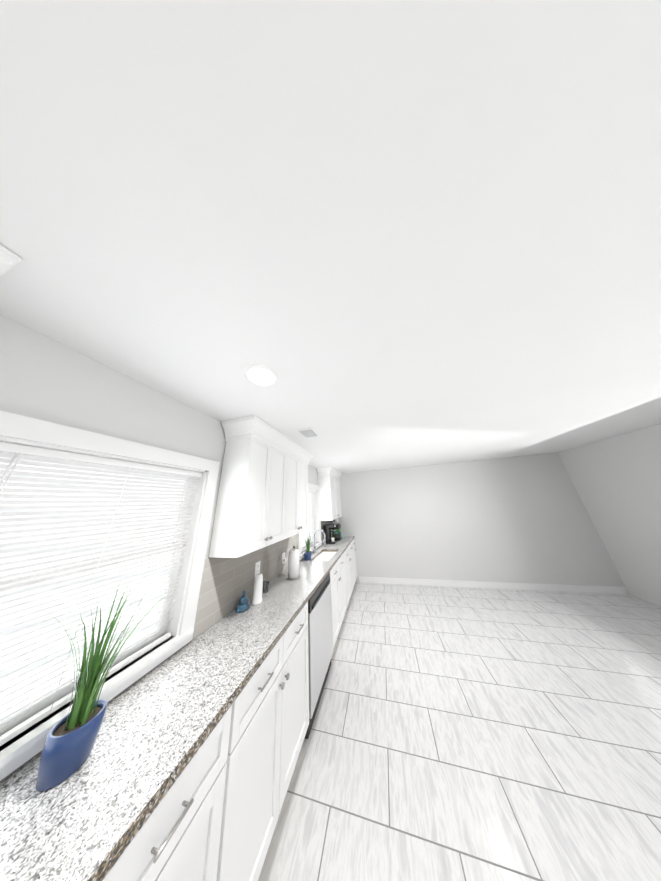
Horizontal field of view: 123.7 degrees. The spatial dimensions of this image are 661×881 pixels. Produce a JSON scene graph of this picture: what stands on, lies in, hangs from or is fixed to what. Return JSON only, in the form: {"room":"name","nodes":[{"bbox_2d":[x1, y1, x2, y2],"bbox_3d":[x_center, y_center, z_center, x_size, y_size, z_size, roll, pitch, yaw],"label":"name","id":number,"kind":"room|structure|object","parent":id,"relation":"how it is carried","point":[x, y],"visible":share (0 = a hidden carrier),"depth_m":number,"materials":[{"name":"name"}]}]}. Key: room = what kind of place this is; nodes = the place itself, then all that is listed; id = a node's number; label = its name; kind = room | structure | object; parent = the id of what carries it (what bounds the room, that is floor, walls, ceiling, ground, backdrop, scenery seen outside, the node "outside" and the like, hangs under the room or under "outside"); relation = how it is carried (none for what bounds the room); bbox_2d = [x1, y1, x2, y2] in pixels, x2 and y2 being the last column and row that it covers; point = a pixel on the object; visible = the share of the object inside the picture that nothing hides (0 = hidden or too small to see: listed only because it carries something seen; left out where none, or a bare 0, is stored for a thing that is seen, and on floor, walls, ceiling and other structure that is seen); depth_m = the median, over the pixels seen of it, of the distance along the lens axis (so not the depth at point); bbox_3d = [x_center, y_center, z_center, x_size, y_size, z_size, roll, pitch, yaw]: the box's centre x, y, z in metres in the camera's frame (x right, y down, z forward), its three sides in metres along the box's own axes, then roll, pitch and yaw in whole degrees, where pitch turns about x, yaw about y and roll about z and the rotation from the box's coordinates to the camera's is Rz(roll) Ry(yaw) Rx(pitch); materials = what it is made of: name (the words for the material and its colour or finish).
{"room":"kitchen","nodes":[
{"label":"kitchen","id":0,"kind":"room"},
{"bbox_2d":[0,314,317,750],"bbox_3d":[-1.158,0.746,0.647,0.150,2.535,8.800,-8,-20,13],"label":"wall","id":1,"kind":"structure","parent":0,"point":[44,378],"depth_m":0.87,"materials":[{"name":"grey paint"}]},
{"bbox_2d":[0,410,219,780],"bbox_3d":[-1.109,0.565,0.839,0.185,1.135,1.044,-8,-20,13],"label":"window","id":2,"kind":"structure","parent":1,"relation":"in","point":[25,431],"depth_m":0.84,"materials":[{"name":"white wood"}]},
{"bbox_2d":[0,442,201,745],"bbox_3d":[-1.093,0.578,0.830,0.046,0.969,0.842,-8,-20,13],"label":"window blinds","id":3,"kind":"object","parent":2,"relation":"attached to","point":[13,451],"visible":0.98,"depth_m":0.79,"materials":[{"name":"white plastic"}]},
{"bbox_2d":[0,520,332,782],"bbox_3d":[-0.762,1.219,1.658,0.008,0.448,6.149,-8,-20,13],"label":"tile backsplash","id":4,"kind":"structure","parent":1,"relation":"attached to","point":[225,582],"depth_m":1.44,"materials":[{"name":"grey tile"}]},
{"bbox_2d":[255,561,259,575],"bbox_3d":[-0.723,1.272,1.755,0.007,0.116,0.072,-8,-20,13],"label":"electrical outlet","id":5,"kind":"object","parent":4,"relation":"attached to","point":[257,567],"visible":0.94,"depth_m":1.75,"materials":[{"name":"white plastic"}]},
{"bbox_2d":[282,552,285,563],"bbox_3d":[-0.575,1.466,2.205,0.026,0.116,0.072,-8,-20,13],"label":"electrical outlet","id":6,"kind":"object","parent":4,"relation":"attached to","point":[283,558],"visible":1,"depth_m":2.19,"materials":[{"name":"white plastic"}]},
{"bbox_2d":[209,415,313,557],"bbox_3d":[-0.588,0.532,2.027,0.346,1.068,1.450,-8,-20,13],"label":"upper cabinet","id":7,"kind":"object","parent":1,"relation":"attached to","point":[262,500],"visible":1,"depth_m":1.57,"materials":[{"name":"white wood"}]},
{"bbox_2d":[298,483,321,560],"bbox_3d":[-0.416,1.372,3.218,0.185,1.135,1.044,-8,-20,13],"label":"window","id":8,"kind":"structure","parent":1,"relation":"in","point":[317,521],"depth_m":3.48,"materials":[{"name":"white"}]},
{"bbox_2d":[301,489,316,551],"bbox_3d":[-0.400,1.385,3.209,0.046,0.969,0.842,-8,-20,13],"label":"window blinds","id":9,"kind":"object","parent":8,"relation":"attached to","point":[312,497],"visible":0.35,"depth_m":3.38,"materials":[{"name":"white"}]},
{"bbox_2d":[317,467,341,520],"bbox_3d":[0.036,1.259,4.171,0.346,1.068,1.107,-8,-20,13],"label":"upper cabinet","id":10,"kind":"object","parent":1,"relation":"attached to","point":[329,493],"visible":1,"depth_m":3.84,"materials":[{"name":"white wood"}]},
{"bbox_2d":[0,0,660,473],"bbox_3d":[1.179,-0.750,0.474,5.150,0.100,8.800,-8,-20,13],"label":"ceiling","id":11,"kind":"structure","parent":0,"point":[382,234],"depth_m":0.48,"materials":[{"name":"white paint"}]},
{"bbox_2d":[0,244,22,275],"bbox_3d":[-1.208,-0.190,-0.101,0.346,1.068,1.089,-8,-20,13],"label":"ceiling vent","id":12,"kind":"object","parent":11,"relation":"in","point":[9,259],"visible":1,"depth_m":0.52,"materials":[{"name":"white metal"}]},
{"bbox_2d":[244,364,277,386],"bbox_3d":[-0.416,-0.385,1.067,0.196,0.010,0.196,-8,-20,13],"label":"recessed light","id":13,"kind":"object","parent":11,"relation":"in","point":[260,375],"visible":1,"depth_m":1.05,"materials":[{"name":"white"}]},
{"bbox_2d":[297,427,319,437],"bbox_3d":[-0.241,-0.078,1.952,0.170,0.012,0.250,-8,-20,13],"label":"ceiling vent","id":14,"kind":"object","parent":11,"relation":"in","point":[308,432],"visible":0.98,"depth_m":1.93,"materials":[{"name":"white metal"}]},
{"bbox_2d":[258,582,660,880],"bbox_3d":[1.323,1.633,-0.376,5.150,0.100,8.800,-8,-20,13],"label":"floor","id":15,"kind":"structure","parent":0,"point":[472,734],"depth_m":1.26,"materials":[{"name":"tile"}]},
{"bbox_2d":[0,536,356,880],"bbox_3d":[0.544,1.599,1.149,2.648,1.074,6.148,-8,-20,13],"label":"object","id":16,"kind":"object","parent":15,"relation":"on","point":[184,771],"visible":1,"depth_m":0.70,"materials":[{"name":"white painted wood"},{"name":"metal"}]},
{"bbox_2d":[35,578,174,790],"bbox_3d":[-0.845,0.856,0.718,0.241,0.509,0.381,-8,-20,13],"label":"grass plant","id":17,"kind":"object","parent":16,"relation":"on","point":[69,743],"visible":1,"depth_m":0.62,"materials":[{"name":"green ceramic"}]},
{"bbox_2d":[235,590,249,612],"bbox_3d":[-0.720,1.321,1.464,0.112,0.122,0.112,-8,-20,13],"label":"figurine","id":18,"kind":"object","parent":16,"relation":"on","point":[243,605],"visible":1,"depth_m":1.43,"materials":[{"name":"blue ceramic"}]},
{"bbox_2d":[252,573,262,604],"bbox_3d":[-0.640,1.306,1.566,0.088,0.208,0.088,-8,-20,13],"label":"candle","id":19,"kind":"object","parent":16,"relation":"on","point":[257,593],"visible":1,"depth_m":1.54,"materials":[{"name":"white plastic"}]},
{"bbox_2d":[262,581,268,592],"bbox_3d":[-0.639,1.433,1.731,0.068,0.080,0.068,-8,-20,13],"label":"glass tumbler","id":20,"kind":"object","parent":16,"relation":"on","point":[265,586],"visible":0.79,"depth_m":1.71,"materials":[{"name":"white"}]},
{"bbox_2d":[287,546,299,579],"bbox_3d":[-0.430,1.414,2.071,0.156,0.320,0.156,-8,-20,13],"label":"paper towel holder","id":21,"kind":"object","parent":16,"relation":"on","point":[293,565],"visible":1,"depth_m":2.02,"materials":[{"name":"white paper"}]},
{"bbox_2d":[304,532,312,560],"bbox_3d":[-0.254,1.575,2.661,0.360,0.393,0.299,-8,-20,13],"label":"grass plant","id":22,"kind":"object","parent":16,"relation":"on","point":[307,554],"visible":1,"depth_m":2.66,"materials":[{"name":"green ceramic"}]},
{"bbox_2d":[313,529,325,553],"bbox_3d":[-0.184,1.724,3.041,0.236,0.360,0.106,-8,-20,13],"label":"faucet","id":23,"kind":"object","parent":16,"relation":"on","point":[324,543],"visible":1,"depth_m":3.02,"materials":[{"name":"silver metal"}]},
{"bbox_2d":[324,524,335,543],"bbox_3d":[0.002,1.958,3.722,0.220,0.355,0.169,-8,-20,13],"label":"coffee brewer","id":24,"kind":"object","parent":16,"relation":"on","point":[328,532],"visible":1,"depth_m":3.68,"materials":[{"name":"black plastic"}]},
{"bbox_2d":[332,524,341,540],"bbox_3d":[0.099,2.074,4.010,0.250,0.320,0.190,-8,-20,13],"label":"drip coffee maker","id":25,"kind":"object","parent":16,"relation":"on","point":[336,535],"visible":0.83,"depth_m":3.94,"materials":[{"name":"black plastic"}]},
{"bbox_2d":[305,572,332,738],"bbox_3d":[-0.309,2.005,1.841,0.514,0.870,0.680,-8,-20,13],"label":"dishwasher","id":26,"kind":"object","parent":15,"relation":"on","point":[320,641],"visible":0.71,"depth_m":1.68,"materials":[{"name":"grey metal"}]},
{"bbox_2d":[333,452,624,586],"bbox_3d":[2.470,1.723,3.997,5.000,2.535,0.150,-8,-20,13],"label":"wall","id":27,"kind":"structure","parent":0,"point":[522,519],"depth_m":3.75,"materials":[{"name":"grey paint"}]},
{"bbox_2d":[359,577,628,594],"bbox_3d":[2.778,2.804,3.450,4.438,0.100,0.014,-8,-20,13],"label":"baseboard","id":28,"kind":"structure","parent":27,"relation":"attached to","point":[555,587],"depth_m":3.33,"materials":[{"name":"white wood"}]},
{"bbox_2d":[557,424,660,605],"bbox_3d":[3.779,-0.002,-0.619,0.150,2.535,8.950,-8,-20,13],"label":"wall","id":29,"kind":"structure","parent":0,"point":[616,481],"depth_m":2.79,"materials":[{"name":"grey paint"}]}
]}

